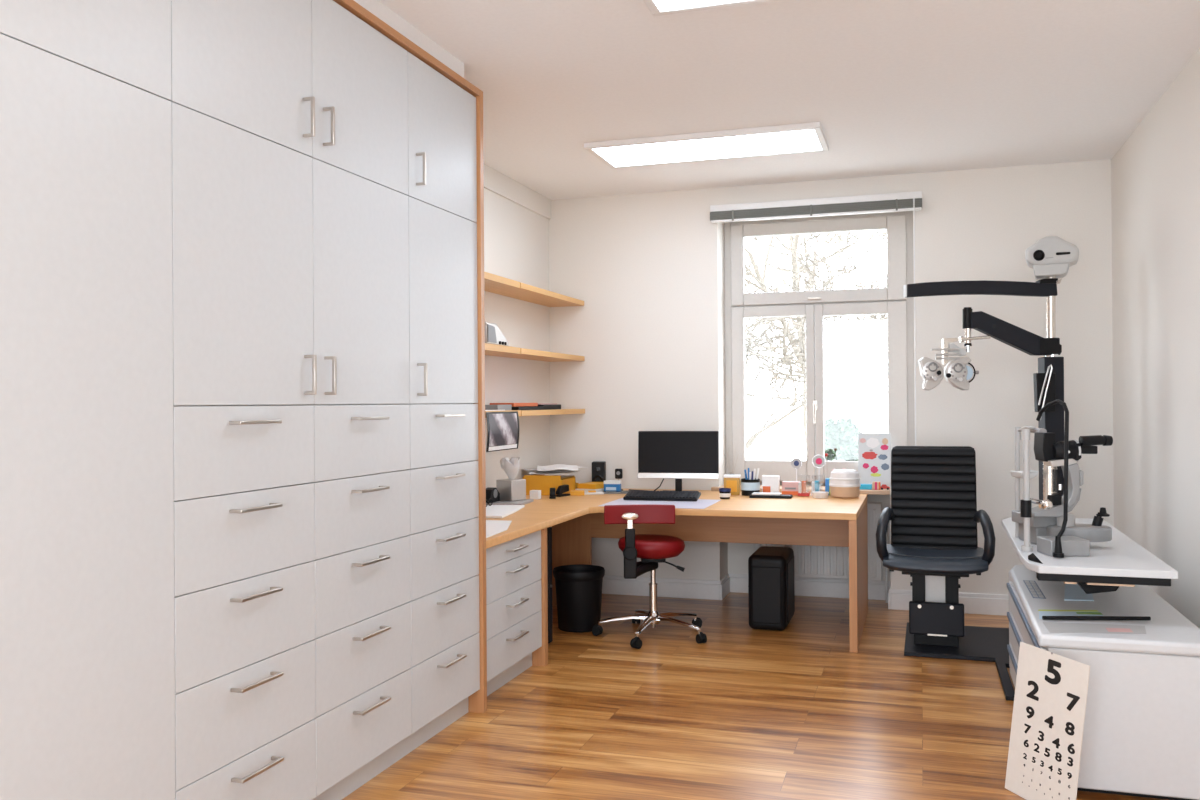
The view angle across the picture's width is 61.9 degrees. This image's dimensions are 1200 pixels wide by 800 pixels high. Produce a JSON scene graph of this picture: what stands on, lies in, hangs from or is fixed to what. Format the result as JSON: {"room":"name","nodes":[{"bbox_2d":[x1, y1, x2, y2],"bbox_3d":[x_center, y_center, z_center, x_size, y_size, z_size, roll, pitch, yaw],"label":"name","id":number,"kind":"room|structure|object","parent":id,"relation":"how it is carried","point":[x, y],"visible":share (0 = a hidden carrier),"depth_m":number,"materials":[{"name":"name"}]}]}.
{"room":"examination room","nodes":[
{"label":"examination room","id":0,"kind":"room"},
{"bbox_2d":[484,188,549,487],"bbox_3d":[-1.662,-0.034,3.419,0.150,2.825,9.100,0,0,18],"label":"wall","id":1,"kind":"structure","parent":0,"point":[516,237],"depth_m":6.69,"materials":[{"name":"white paint"}]},
{"bbox_2d":[354,0,463,77],"bbox_3d":[-1.724,-1.406,1.801,0.638,0.088,5.480,0,0,18],"label":"trim","id":2,"kind":"structure","parent":1,"relation":"attached to","point":[380,10],"depth_m":3.87,"materials":[{"name":"paint"}]},
{"bbox_2d":[484,164,550,218],"bbox_3d":[-0.777,-1.377,5.939,0.018,0.140,2.720,0,0,18],"label":"trim","id":3,"kind":"structure","parent":1,"relation":"attached to","point":[496,182],"depth_m":6.61,"materials":[{"name":"white paint"}]},
{"bbox_2d":[484,271,583,306],"bbox_3d":[-0.653,-0.689,5.896,0.267,0.038,2.720,0,0,18],"label":"wall shelf","id":4,"kind":"object","parent":1,"relation":"attached to","point":[493,283],"visible":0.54,"depth_m":6.32,"materials":[{"name":"brown wood"}]},
{"bbox_2d":[485,343,584,361],"bbox_3d":[-0.651,-0.294,5.895,0.267,0.038,2.720,0,0,18],"label":"wall shelf","id":5,"kind":"object","parent":1,"relation":"attached to","point":[490,349],"visible":0.48,"depth_m":6.25,"materials":[{"name":"brown wood"}]},
{"bbox_2d":[485,322,508,345],"bbox_3d":[-0.651,-0.375,5.752,0.158,0.121,0.320,0,0,18],"label":"tonometer","id":6,"kind":"object","parent":5,"relation":"on","point":[493,334],"visible":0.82,"depth_m":5.67,"materials":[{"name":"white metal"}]},
{"bbox_2d":[487,324,496,342],"bbox_3d":[-0.608,-0.374,5.644,0.006,0.100,0.120,0,0,18],"label":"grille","id":7,"kind":"object","parent":6,"relation":"attached to","point":[491,328],"depth_m":5.64,"materials":[{"name":"grey plastic"}]},
{"bbox_2d":[485,409,584,417],"bbox_3d":[-0.648,0.081,5.894,0.267,0.038,2.720,0,0,18],"label":"wall shelf","id":8,"kind":"object","parent":1,"relation":"attached to","point":[552,411],"visible":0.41,"depth_m":6.39,"materials":[{"name":"brown wood"}]},
{"bbox_2d":[485,405,511,409],"bbox_3d":[-0.653,0.046,5.947,0.190,0.035,0.210,0,0,18],"label":"document tray","id":9,"kind":"object","parent":8,"relation":"on","point":[487,407],"visible":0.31,"depth_m":5.84,"materials":[{"name":"grey plastic"}]},
{"bbox_2d":[486,411,518,451],"bbox_3d":[-0.553,0.178,5.718,0.013,0.220,0.455,0,0,18],"label":"print","id":10,"kind":"object","parent":8,"relation":"hanging from","point":[502,427],"visible":1,"depth_m":5.70,"materials":[{"name":"grey paper"}]},
{"bbox_2d":[512,406,544,409],"bbox_3d":[-0.508,0.052,6.252,0.180,0.022,0.440,0,0,18],"label":"folder","id":11,"kind":"object","parent":8,"relation":"on","point":[522,407],"visible":0.6,"depth_m":6.22,"materials":[{"name":"black plastic"}]},
{"bbox_2d":[490,403,537,406],"bbox_3d":[-0.537,0.029,6.262,0.160,0.022,0.400,0,0,18],"label":"catalogue","id":12,"kind":"object","parent":11,"relation":"on","point":[512,404],"visible":0.79,"depth_m":6.10,"materials":[{"name":"orange paper"}]},
{"bbox_2d":[538,405,560,409],"bbox_3d":[-0.412,0.047,6.636,0.210,0.032,0.330,0,0,18],"label":"folder","id":13,"kind":"object","parent":8,"relation":"on","point":[547,407],"visible":0.44,"depth_m":6.58,"materials":[{"name":"black plastic"}]},
{"bbox_2d":[538,403,556,404],"bbox_3d":[-0.418,0.027,6.633,0.180,0.008,0.300,0,0,18],"label":"magazine","id":14,"kind":"object","parent":13,"relation":"on","point":[538,403],"visible":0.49,"depth_m":6.56,"materials":[{"name":"white paper"}]},
{"bbox_2d":[342,592,1166,799],"bbox_3d":[0.136,1.415,2.733,4.074,0.100,8.890,0,0,18],"label":"floor","id":15,"kind":"structure","parent":0,"point":[745,712],"depth_m":4.25,"materials":[{"name":"brown wood"}]},
{"bbox_2d":[0,0,174,799],"bbox_3d":[-1.535,0.024,2.398,0.695,2.703,0.638,0,0,18],"label":"tall cabinet","id":16,"kind":"object","parent":15,"relation":"on","point":[87,643],"visible":1,"depth_m":2.32,"materials":[{"name":"paint"}]},
{"bbox_2d":[170,0,316,799],"bbox_3d":[-1.321,0.024,2.996,0.736,2.703,0.632,0,0,18],"label":"tall cabinet","id":17,"kind":"object","parent":15,"relation":"on","point":[243,103],"visible":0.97,"depth_m":2.86,"materials":[{"name":"paint"}]},
{"bbox_2d":[311,0,411,799],"bbox_3d":[-1.129,0.024,3.597,0.736,2.703,0.630,0,0,18],"label":"tall cabinet","id":18,"kind":"object","parent":15,"relation":"on","point":[362,560],"visible":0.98,"depth_m":3.46,"materials":[{"name":"paint"}]},
{"bbox_2d":[399,51,479,759],"bbox_3d":[-0.939,0.024,4.191,0.736,2.703,0.617,0,0,18],"label":"tall cabinet","id":19,"kind":"object","parent":15,"relation":"on","point":[442,164],"visible":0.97,"depth_m":4.05,"materials":[{"name":"paint"}]},
{"bbox_2d":[468,90,486,712],"bbox_3d":[-0.854,0.008,4.509,0.716,2.735,0.036,0,0,18],"label":"end panel","id":20,"kind":"object","parent":15,"relation":"on","point":[477,702],"visible":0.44,"depth_m":4.39,"materials":[{"name":"brown wood"}]},
{"bbox_2d":[486,528,547,695],"bbox_3d":[-0.654,1.018,4.891,0.599,0.713,0.807,0,0,18],"label":"drawer pedestal","id":21,"kind":"object","parent":15,"relation":"on","point":[516,569],"visible":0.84,"depth_m":4.83,"materials":[{"name":"paint"}]},
{"bbox_2d":[553,564,604,632],"bbox_3d":[-0.126,1.194,6.025,0.316,0.358,0.316,0,0,18],"label":"waste bin","id":22,"kind":"object","parent":15,"relation":"on","point":[578,586],"visible":0.92,"depth_m":5.91,"materials":[{"name":"black plastic"}]},
{"bbox_2d":[592,505,706,648],"bbox_3d":[0.278,0.977,5.828,0.684,0.787,0.715,0,0,0],"label":"stool","id":23,"kind":"object","parent":15,"relation":"on","point":[652,549],"visible":1,"depth_m":5.64,"materials":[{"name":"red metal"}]},
{"bbox_2d":[486,488,867,651],"bbox_3d":[0.288,0.995,5.594,2.215,0.750,2.719,0,0,18],"label":"desk","id":24,"kind":"object","parent":15,"relation":"on","point":[571,523],"visible":0.71,"depth_m":6.15,"materials":[{"name":"brown wood"}]},
{"bbox_2d":[486,520,511,537],"bbox_3d":[-0.658,0.622,4.851,0.500,0.004,0.660,0,0,18],"label":"paper sheet","id":25,"kind":"object","parent":24,"relation":"on","point":[493,527],"visible":0.35,"depth_m":4.89,"materials":[{"name":"white paper"}]},
{"bbox_2d":[486,505,524,517],"bbox_3d":[-0.621,0.619,5.565,0.306,0.012,0.584,0,0,9],"label":"paper stack","id":26,"kind":"object","parent":24,"relation":"on","point":[493,511],"visible":0.55,"depth_m":5.54,"materials":[{"name":"white paper"}]},
{"bbox_2d":[486,499,533,504],"bbox_3d":[-0.568,0.618,6.020,0.280,0.014,0.359,0,0,18],"label":"clipboard","id":27,"kind":"object","parent":24,"relation":"on","point":[500,502],"visible":0.4,"depth_m":5.96,"materials":[{"name":"grey plastic"}]},
{"bbox_2d":[486,487,499,502],"bbox_3d":[-0.657,0.569,6.006,0.068,0.084,0.149,0,0,18],"label":"tape dispenser","id":28,"kind":"object","parent":27,"relation":"on","point":[491,492],"visible":0.76,"depth_m":5.97,"materials":[{"name":"black plastic"}]},
{"bbox_2d":[496,457,525,500],"bbox_3d":[-0.543,0.479,6.116,0.164,0.262,0.130,0,0,38],"label":"tissue box","id":29,"kind":"object","parent":27,"relation":"on","point":[511,489],"visible":0.94,"depth_m":6.07,"materials":[{"name":"silver metal"}]},
{"bbox_2d":[530,490,540,498],"bbox_3d":[-0.407,0.598,6.309,0.060,0.055,0.050,0,0,18],"label":"box","id":30,"kind":"object","parent":24,"relation":"on","point":[534,494],"visible":0.96,"depth_m":6.29,"materials":[{"name":"paper"}]},
{"bbox_2d":[523,474,578,494],"bbox_3d":[-0.323,0.560,6.770,0.270,0.130,0.440,0,0,15],"label":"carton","id":31,"kind":"object","parent":24,"relation":"on","point":[541,482],"visible":0.69,"depth_m":6.57,"materials":[{"name":"yellow cardboard"}]},
{"bbox_2d":[529,469,580,474],"bbox_3d":[-0.301,0.487,6.775,0.270,0.013,0.420,0,0,10],"label":"loose papers","id":32,"kind":"object","parent":31,"relation":"on","point":[535,472],"visible":0.7,"depth_m":6.64,"materials":[{"name":"white paper"}]},
{"bbox_2d":[523,466,587,471],"bbox_3d":[-0.309,0.469,6.817,0.270,0.023,0.420,0,0,32],"label":"loose papers","id":33,"kind":"object","parent":32,"relation":"on","point":[561,470],"visible":0.47,"depth_m":6.72,"materials":[{"name":"white paper"}]},
{"bbox_2d":[537,464,578,470],"bbox_3d":[-0.288,0.451,6.751,0.270,0.034,0.420,0,0,-4],"label":"loose papers","id":34,"kind":"object","parent":33,"relation":"on","point":[555,466],"visible":1,"depth_m":6.67,"materials":[{"name":"white paper"}]},
{"bbox_2d":[549,488,555,498],"bbox_3d":[-0.302,0.594,6.376,0.040,0.062,0.122,0,0,-2],"label":"stapler","id":35,"kind":"object","parent":24,"relation":"on","point":[552,490],"visible":1,"depth_m":6.33,"materials":[{"name":"black plastic"}]},
{"bbox_2d":[556,485,569,496],"bbox_3d":[-0.243,0.588,6.494,0.040,0.072,0.122,0,0,33],"label":"stapler","id":36,"kind":"object","parent":24,"relation":"on","point":[561,489],"visible":0.94,"depth_m":6.47,"materials":[{"name":"black plastic"}]},
{"bbox_2d":[570,490,584,495],"bbox_3d":[-0.148,0.610,6.562,0.090,0.028,0.090,0,0,1],"label":"block","id":37,"kind":"object","parent":24,"relation":"on","point":[572,492],"visible":1,"depth_m":6.52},
{"bbox_2d":[575,488,603,491],"bbox_3d":[-0.041,0.614,6.848,0.160,0.020,0.220,0,0,35],"label":"envelope","id":38,"kind":"object","parent":24,"relation":"on","point":[601,489],"visible":0.33,"depth_m":6.76,"materials":[{"name":"paper"}]},
{"bbox_2d":[578,482,603,488],"bbox_3d":[-0.038,0.585,6.858,0.140,0.034,0.200,0,0,32],"label":"document folder","id":39,"kind":"object","parent":38,"relation":"on","point":[589,485],"visible":0.8,"depth_m":6.79,"materials":[{"name":"yellow cardboard"}]},
{"bbox_2d":[584,490,603,494],"bbox_3d":[-0.047,0.612,6.630,0.140,0.022,0.100,0,0,-5],"label":"tray","id":40,"kind":"object","parent":24,"relation":"on","point":[590,492],"visible":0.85,"depth_m":6.60,"materials":[{"name":"white plastic"}]},
{"bbox_2d":[592,461,605,481],"bbox_3d":[-0.009,0.529,7.013,0.090,0.190,0.106,0,0,6],"label":"loudspeaker","id":41,"kind":"object","parent":24,"relation":"on","point":[598,467],"visible":0.78,"depth_m":6.97,"materials":[{"name":"black plastic"}]},
{"bbox_2d":[604,480,620,490],"bbox_3d":[0.085,0.584,6.766,0.112,0.078,0.063,0,0,12],"label":"carton","id":42,"kind":"object","parent":24,"relation":"on","point":[609,485],"visible":0.81,"depth_m":6.74,"materials":[{"name":"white cardboard"}]},
{"bbox_2d":[606,487,615,489],"bbox_3d":[0.074,0.598,6.737,0.070,0.020,0.002,0,0,12],"label":"print","id":43,"kind":"object","parent":42,"relation":"attached to","point":[607,488],"depth_m":6.74},
{"bbox_2d":[602,490,629,493],"bbox_3d":[0.117,0.616,6.683,0.200,0.012,0.120,0,0,-7],"label":"tablet","id":44,"kind":"object","parent":24,"relation":"on","point":[624,491],"visible":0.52,"depth_m":6.63,"materials":[{"name":"grey plastic"}]},
{"bbox_2d":[615,469,622,490],"bbox_3d":[0.129,0.548,6.888,0.060,0.150,0.060,0,0,12],"label":"webcam","id":45,"kind":"object","parent":24,"relation":"on","point":[618,472],"visible":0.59,"depth_m":6.88,"materials":[{"name":"plastic"}]},
{"bbox_2d":[599,498,719,508],"bbox_3d":[0.369,0.618,6.011,0.630,0.002,0.525,0,0,18],"label":"desk mat","id":46,"kind":"object","parent":24,"relation":"on","point":[700,503],"visible":0.71,"depth_m":5.98,"materials":[{"name":"white paper"}]},
{"bbox_2d":[623,490,700,500],"bbox_3d":[0.386,0.593,6.195,0.460,0.047,0.160,0,0,15],"label":"keyboard","id":47,"kind":"object","parent":46,"relation":"on","point":[636,494],"visible":1,"depth_m":6.16,"materials":[{"name":"black plastic"}]},
{"bbox_2d":[629,431,718,491],"bbox_3d":[0.474,0.413,6.668,0.645,0.413,0.190,0,0,18],"label":"monitor","id":48,"kind":"object","parent":24,"relation":"on","point":[677,455],"visible":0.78,"depth_m":6.64,"materials":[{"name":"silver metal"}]},
{"bbox_2d":[719,488,730,498],"bbox_3d":[0.781,0.585,6.249,0.075,0.064,0.075,0,0,18],"label":"cup","id":49,"kind":"object","parent":24,"relation":"on","point":[724,493],"visible":1,"depth_m":6.22,"materials":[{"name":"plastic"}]},
{"bbox_2d":[723,474,740,494],"bbox_3d":[0.866,0.554,6.548,0.104,0.126,0.104,0,0,12],"label":"tin","id":50,"kind":"object","parent":24,"relation":"on","point":[732,481],"visible":0.89,"depth_m":6.50,"materials":[{"name":"yellow plastic"}]},
{"bbox_2d":[741,478,759,495],"bbox_3d":[0.976,0.564,6.481,0.123,0.105,0.123,0,0,18],"label":"pot","id":51,"kind":"object","parent":24,"relation":"on","point":[748,487],"visible":0.88,"depth_m":6.43,"materials":[{"name":"white ceramic"}]},
{"bbox_2d":[762,475,779,492],"bbox_3d":[1.114,0.555,6.520,0.110,0.121,0.062,0,0,15],"label":"carton","id":52,"kind":"object","parent":24,"relation":"on","point":[770,483],"visible":0.75,"depth_m":6.49,"materials":[{"name":"white cardboard"}]},
{"bbox_2d":[763,486,769,491],"bbox_3d":[1.082,0.583,6.497,0.050,0.045,0.002,0,0,15],"label":"print","id":53,"kind":"object","parent":52,"relation":"attached to","point":[765,488],"depth_m":6.50},
{"bbox_2d":[749,492,792,498],"bbox_3d":[1.079,0.601,6.311,0.260,0.028,0.100,0,0,17],"label":"case","id":54,"kind":"object","parent":24,"relation":"on","point":[754,494],"visible":1,"depth_m":6.28,"materials":[{"name":"plastic"}]},
{"bbox_2d":[782,481,799,494],"bbox_3d":[1.241,0.572,6.490,0.112,0.085,0.082,0,0,18],"label":"carton","id":55,"kind":"object","parent":24,"relation":"on","point":[788,487],"visible":0.85,"depth_m":6.45,"materials":[{"name":"orange cardboard"}]},
{"bbox_2d":[791,458,801,480],"bbox_3d":[1.285,0.496,6.539,0.072,0.236,0.010,0,0,18],"label":"round badge","id":56,"kind":"object","parent":24,"relation":"on","point":[796,463],"visible":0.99,"depth_m":6.54,"materials":[{"name":"white plastic"}]},
{"bbox_2d":[798,481,809,495],"bbox_3d":[1.307,0.549,6.407,0.070,0.130,0.070,0,0,18],"label":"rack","id":57,"kind":"object","parent":24,"relation":"on","point":[801,485],"visible":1,"depth_m":6.38,"materials":[{"name":"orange plastic"}]},
{"bbox_2d":[811,481,818,495],"bbox_3d":[1.395,0.548,6.431,0.070,0.130,0.070,0,0,18],"label":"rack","id":58,"kind":"object","parent":24,"relation":"on","point":[815,485],"visible":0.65,"depth_m":6.41,"materials":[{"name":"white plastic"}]},
{"bbox_2d":[812,455,825,490],"bbox_3d":[1.423,0.484,6.495,0.086,0.258,0.010,0,0,18],"label":"lollipop","id":59,"kind":"object","parent":24,"relation":"on","point":[818,461],"visible":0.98,"depth_m":6.49,"materials":[{"name":"white plastic"}]},
{"bbox_2d":[812,491,828,497],"bbox_3d":[1.383,0.596,6.277,0.104,0.035,0.104,0,0,18],"label":"glass dish","id":60,"kind":"object","parent":24,"relation":"on","point":[816,494],"visible":1,"depth_m":6.24,"materials":[{"name":"white glass"}]},
{"bbox_2d":[825,478,830,494],"bbox_3d":[1.510,0.560,6.446,0.111,0.105,0.072,0,0,15],"label":"carton","id":61,"kind":"object","parent":24,"relation":"on","point":[827,480],"visible":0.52,"depth_m":6.42,"materials":[{"name":"blue cardboard"}]},
{"bbox_2d":[829,469,860,497],"bbox_3d":[1.542,0.525,6.300,0.192,0.174,0.192,0,0,18],"label":"dispenser","id":62,"kind":"object","parent":24,"relation":"on","point":[844,483],"visible":1,"depth_m":6.22,"materials":[{"name":"white plastic"}]},
{"bbox_2d":[748,546,794,630],"bbox_3d":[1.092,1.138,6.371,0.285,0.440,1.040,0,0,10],"label":"computer tower","id":63,"kind":"object","parent":15,"relation":"on","point":[771,597],"visible":1,"depth_m":5.88,"materials":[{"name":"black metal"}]},
{"bbox_2d":[876,446,1014,700],"bbox_3d":[1.987,0.811,5.223,1.050,1.093,1.440,0,0,18],"label":"chair","id":64,"kind":"object","parent":15,"relation":"on","point":[934,516],"visible":0.97,"depth_m":5.53,"materials":[{"name":"black leather"}]},
{"bbox_2d":[892,447,975,549],"bbox_3d":[1.887,0.567,5.660,0.444,0.585,0.209,0,0,18],"label":"cushion","id":65,"kind":"object","parent":64,"relation":"on","point":[934,488],"depth_m":5.64,"materials":[{"name":"leather"}]},
{"bbox_2d":[883,544,988,573],"bbox_3d":[1.813,0.865,5.424,0.524,0.096,0.483,0,0,18],"label":"seat cushion","id":66,"kind":"object","parent":64,"relation":"on","point":[906,558],"depth_m":5.29,"materials":[{"name":"leather"}]},
{"bbox_2d":[903,276,1063,499],"bbox_3d":[2.058,0.332,5.331,0.835,2.006,0.162,0,0,0],"label":"stand","id":67,"kind":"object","parent":64,"relation":"on","point":[1049,379],"depth_m":5.34,"materials":[{"name":"black metal"}]},
{"bbox_2d":[918,338,978,390],"bbox_3d":[1.864,-0.191,5.342,0.316,0.280,0.072,0,0,0],"label":"phoropter","id":68,"kind":"object","parent":67,"relation":"hanging from","point":[956,372],"visible":1,"depth_m":5.33,"materials":[{"name":"silver metal"}]},
{"bbox_2d":[1025,236,1078,278],"bbox_3d":[2.425,-0.762,5.359,0.352,0.216,0.181,0,0,0],"label":"projector","id":69,"kind":"object","parent":67,"relation":"on","point":[1050,256],"visible":0.98,"depth_m":5.28,"materials":[{"name":"white plastic"}]},
{"bbox_2d":[1005,642,1089,799],"bbox_3d":[1.494,1.104,3.352,0.058,0.522,0.320,0,0,-21],"label":"chart","id":70,"kind":"object","parent":15,"relation":"on","point":[1051,689],"visible":1,"depth_m":3.35,"materials":[{"name":"paper"}]},
{"bbox_2d":[1007,564,1199,799],"bbox_3d":[2.033,1.081,4.147,0.560,0.549,1.621,0,0,18],"label":"base cabinet","id":71,"kind":"object","parent":15,"relation":"on","point":[1141,733],"visible":0.57,"depth_m":3.39,"materials":[{"name":"white wood"}]},
{"bbox_2d":[1038,610,1102,618],"bbox_3d":[1.766,0.809,3.771,0.270,0.002,0.162,0,0,4],"label":"leaflet","id":72,"kind":"object","parent":71,"relation":"on","point":[1041,612],"visible":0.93,"depth_m":3.79,"materials":[{"name":"white paper"}]},
{"bbox_2d":[1064,584,1093,600],"bbox_3d":[2.009,0.807,4.197,0.106,0.004,0.396,0,0,25],"label":"cloth","id":73,"kind":"object","parent":71,"relation":"on","point":[1073,592],"visible":0.79,"depth_m":4.14,"materials":[{"name":"fabric"}]},
{"bbox_2d":[1002,517,1177,593],"bbox_3d":[2.063,0.693,4.377,0.508,0.233,1.645,0,0,18],"label":"table","id":74,"kind":"object","parent":71,"relation":"on","point":[1115,563],"visible":0.71,"depth_m":3.71,"materials":[{"name":"white plastic"}]},
{"bbox_2d":[1011,399,1112,557],"bbox_3d":[1.894,0.301,4.127,0.406,0.609,0.613,0,0,0],"label":"lamp","id":75,"kind":"object","parent":74,"relation":"on","point":[1049,525],"visible":1,"depth_m":4.04,"materials":[{"name":"silver metal"}]},
{"bbox_2d":[1043,622,1145,633],"bbox_3d":[1.758,0.809,3.532,0.351,0.002,0.170,0,0,13],"label":"paper","id":76,"kind":"object","parent":71,"relation":"on","point":[1053,627],"visible":1,"depth_m":3.55,"materials":[{"name":"white paper"}]},
{"bbox_2d":[1106,628,1132,631],"bbox_3d":[1.821,0.807,3.507,0.080,0.001,0.070,0,0,18],"label":"photo card","id":77,"kind":"object","parent":76,"relation":"on","point":[1108,629],"visible":1,"depth_m":3.50,"materials":[{"name":"pink paper"}]},
{"bbox_2d":[1042,616,1150,620],"bbox_3d":[1.820,0.800,3.667,0.382,0.015,0.015,0,0,3],"label":"rod","id":78,"kind":"object","parent":71,"relation":"on","point":[1135,618],"visible":1,"depth_m":3.66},
{"bbox_3d":[-1.729,0.024,1.792,0.695,2.703,0.635,0,0,18],"label":"cabinet","id":79,"kind":"object","parent":15,"relation":"on","visible":0},
{"bbox_2d":[333,0,479,95],"bbox_3d":[-1.349,-1.346,2.992,0.716,0.028,3.154,0,0,18],"label":"strip","id":80,"kind":"object","parent":79,"relation":"on","point":[351,6],"visible":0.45,"depth_m":3.77,"materials":[{"name":"brown wood"}]},
{"bbox_2d":[379,0,1199,199],"bbox_3d":[0.149,-1.535,2.840,4.074,0.150,9.100,0,0,18],"label":"ceiling","id":81,"kind":"structure","parent":0,"point":[893,87],"depth_m":4.54,"materials":[{"name":"white paint"}]},
{"bbox_2d":[584,122,828,168],"bbox_3d":[0.613,-1.442,5.705,1.310,0.030,0.535,0,0,18],"label":"recessed light","id":82,"kind":"object","parent":81,"relation":"in","point":[801,138],"visible":1,"depth_m":5.64,"materials":[{"name":"paint"}]},
{"bbox_2d":[643,0,779,15],"bbox_3d":[0.743,-1.448,3.274,1.310,0.030,0.535,0,0,18],"label":"recessed light","id":83,"kind":"object","parent":81,"relation":"in","point":[657,7],"visible":1,"depth_m":3.62,"materials":[{"name":"paint"}]},
{"bbox_2d":[654,0,742,10],"bbox_3d":[0.743,-1.450,3.274,1.240,0.026,0.465,0,0,18],"label":"diffuser","id":84,"kind":"object","parent":83,"relation":"attached to","point":[659,5],"depth_m":3.62,"materials":[{"name":"white plastic"}]},
{"bbox_2d":[549,159,1113,594],"bbox_3d":[1.439,-0.048,6.837,3.674,2.825,0.340,0,0,18],"label":"wall","id":85,"kind":"structure","parent":0,"point":[647,269],"depth_m":6.64,"materials":[{"name":"white paint"}]},
{"bbox_2d":[711,484,890,494],"bbox_3d":[1.359,0.604,6.776,1.170,0.027,0.305,0,0,18],"label":"window sill","id":86,"kind":"structure","parent":85,"relation":"attached to","point":[808,487],"depth_m":6.56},
{"bbox_2d":[724,448,738,473],"bbox_3d":[0.908,0.462,6.912,0.103,0.260,0.056,0,0,18],"label":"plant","id":87,"kind":"object","parent":86,"relation":"on","point":[729,469],"visible":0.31,"depth_m":6.92,"materials":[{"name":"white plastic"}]},
{"bbox_2d":[860,484,871,489],"bbox_3d":[1.748,0.570,6.580,0.080,0.032,0.060,0,0,18],"label":"box","id":88,"kind":"object","parent":86,"relation":"on","point":[863,486],"visible":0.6,"depth_m":6.55,"materials":[{"name":"teal cardboard"}]},
{"bbox_2d":[858,433,890,487],"bbox_3d":[1.842,0.406,6.715,0.210,0.362,0.054,0,0,18],"label":"board","id":89,"kind":"object","parent":86,"relation":"on","point":[874,449],"visible":0.94,"depth_m":6.71,"materials":[{"name":"multicoloured paper"}]},
{"bbox_2d":[872,481,880,489],"bbox_3d":[1.811,0.561,6.549,0.050,0.050,0.052,0,0,18],"label":"box","id":90,"kind":"object","parent":86,"relation":"on","point":[875,485],"visible":1,"depth_m":6.53,"materials":[{"name":"cardboard"}]},
{"bbox_2d":[880,484,889,489],"bbox_3d":[1.862,0.569,6.533,0.060,0.033,0.034,0,0,18],"label":"toy car","id":91,"kind":"object","parent":86,"relation":"on","point":[884,486],"visible":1,"depth_m":6.52,"materials":[{"name":"plastic"}]},
{"bbox_2d":[602,574,1008,615],"bbox_3d":[1.439,1.300,6.806,3.634,0.130,0.318,0,0,18],"label":"baseboard","id":92,"kind":"structure","parent":85,"relation":"attached to","point":[974,603],"depth_m":6.90,"materials":[{"name":"paint"}]},
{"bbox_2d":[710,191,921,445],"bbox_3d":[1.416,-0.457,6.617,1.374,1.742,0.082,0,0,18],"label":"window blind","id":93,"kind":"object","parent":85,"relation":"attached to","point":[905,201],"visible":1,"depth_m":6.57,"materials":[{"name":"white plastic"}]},
{"bbox_2d":[724,211,914,482],"bbox_3d":[1.493,-0.345,6.889,1.280,1.840,0.148,0,0,18],"label":"window","id":94,"kind":"structure","parent":85,"relation":"in","point":[740,305],"depth_m":6.87,"materials":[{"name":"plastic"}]},
{"bbox_2d":[755,502,889,602],"bbox_3d":[1.526,1.029,6.851,0.918,0.665,0.140,0,0,18],"label":"radiator","id":95,"kind":"object","parent":85,"relation":"attached to","point":[832,562],"visible":0.29,"depth_m":6.77,"materials":[{"name":"metal"}]},
{"bbox_2d":[867,502,881,505],"bbox_3d":[1.489,0.703,6.855,0.848,0.013,0.114,0,0,18],"label":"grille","id":96,"kind":"object","parent":95,"relation":"attached to","point":[868,503],"depth_m":6.70,"materials":[{"name":"grey metal"}]},
{"bbox_2d":[1111,48,1199,628],"bbox_3d":[1.980,-0.061,2.254,0.150,2.825,9.100,0,0,18],"label":"wall","id":97,"kind":"structure","parent":0,"point":[1155,173],"depth_m":4.85,"materials":[{"name":"white paint"}]},
{"label":"outside","id":98,"kind":"structure","parent":0,"visible":0},
{"bbox_2d":[746,458,806,460],"bbox_3d":[8.033,2.609,25.043,50.000,0.100,37.400,0,0,18],"label":"ground","id":99,"kind":"structure","parent":98,"point":[802,459],"depth_m":43.86,"materials":[{"name":"white"}]},
{"bbox_2d":[744,230,886,449],"bbox_3d":[3.454,-3.576,21.137,9.569,12.355,11.772,0,0,18],"label":"bare tree","id":100,"kind":"object","parent":99,"relation":"on","point":[884,232],"visible":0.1,"depth_m":22.79,"materials":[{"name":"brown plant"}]},
{"bbox_2d":[745,257,887,450],"bbox_3d":[1.153,-0.041,12.950,5.704,5.252,4.956,0,0,-37],"label":"bare tree","id":101,"kind":"object","parent":99,"relation":"on","point":[770,321],"visible":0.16,"depth_m":12.62,"materials":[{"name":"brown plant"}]},
{"bbox_2d":[745,230,887,439],"bbox_3d":[4.714,-0.280,15.738,5.345,5.703,6.485,0,0,18],"label":"bare tree","id":102,"kind":"object","parent":99,"relation":"on","point":[808,269],"visible":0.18,"depth_m":16.77,"materials":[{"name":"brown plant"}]},
{"bbox_2d":[805,417,860,460],"bbox_3d":[2.448,1.363,10.242,0.767,2.408,0.752,0,0,18],"label":"shrub","id":103,"kind":"object","parent":99,"relation":"on","point":[840,438],"visible":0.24,"depth_m":10.07,"materials":[{"name":"green plant"}]},
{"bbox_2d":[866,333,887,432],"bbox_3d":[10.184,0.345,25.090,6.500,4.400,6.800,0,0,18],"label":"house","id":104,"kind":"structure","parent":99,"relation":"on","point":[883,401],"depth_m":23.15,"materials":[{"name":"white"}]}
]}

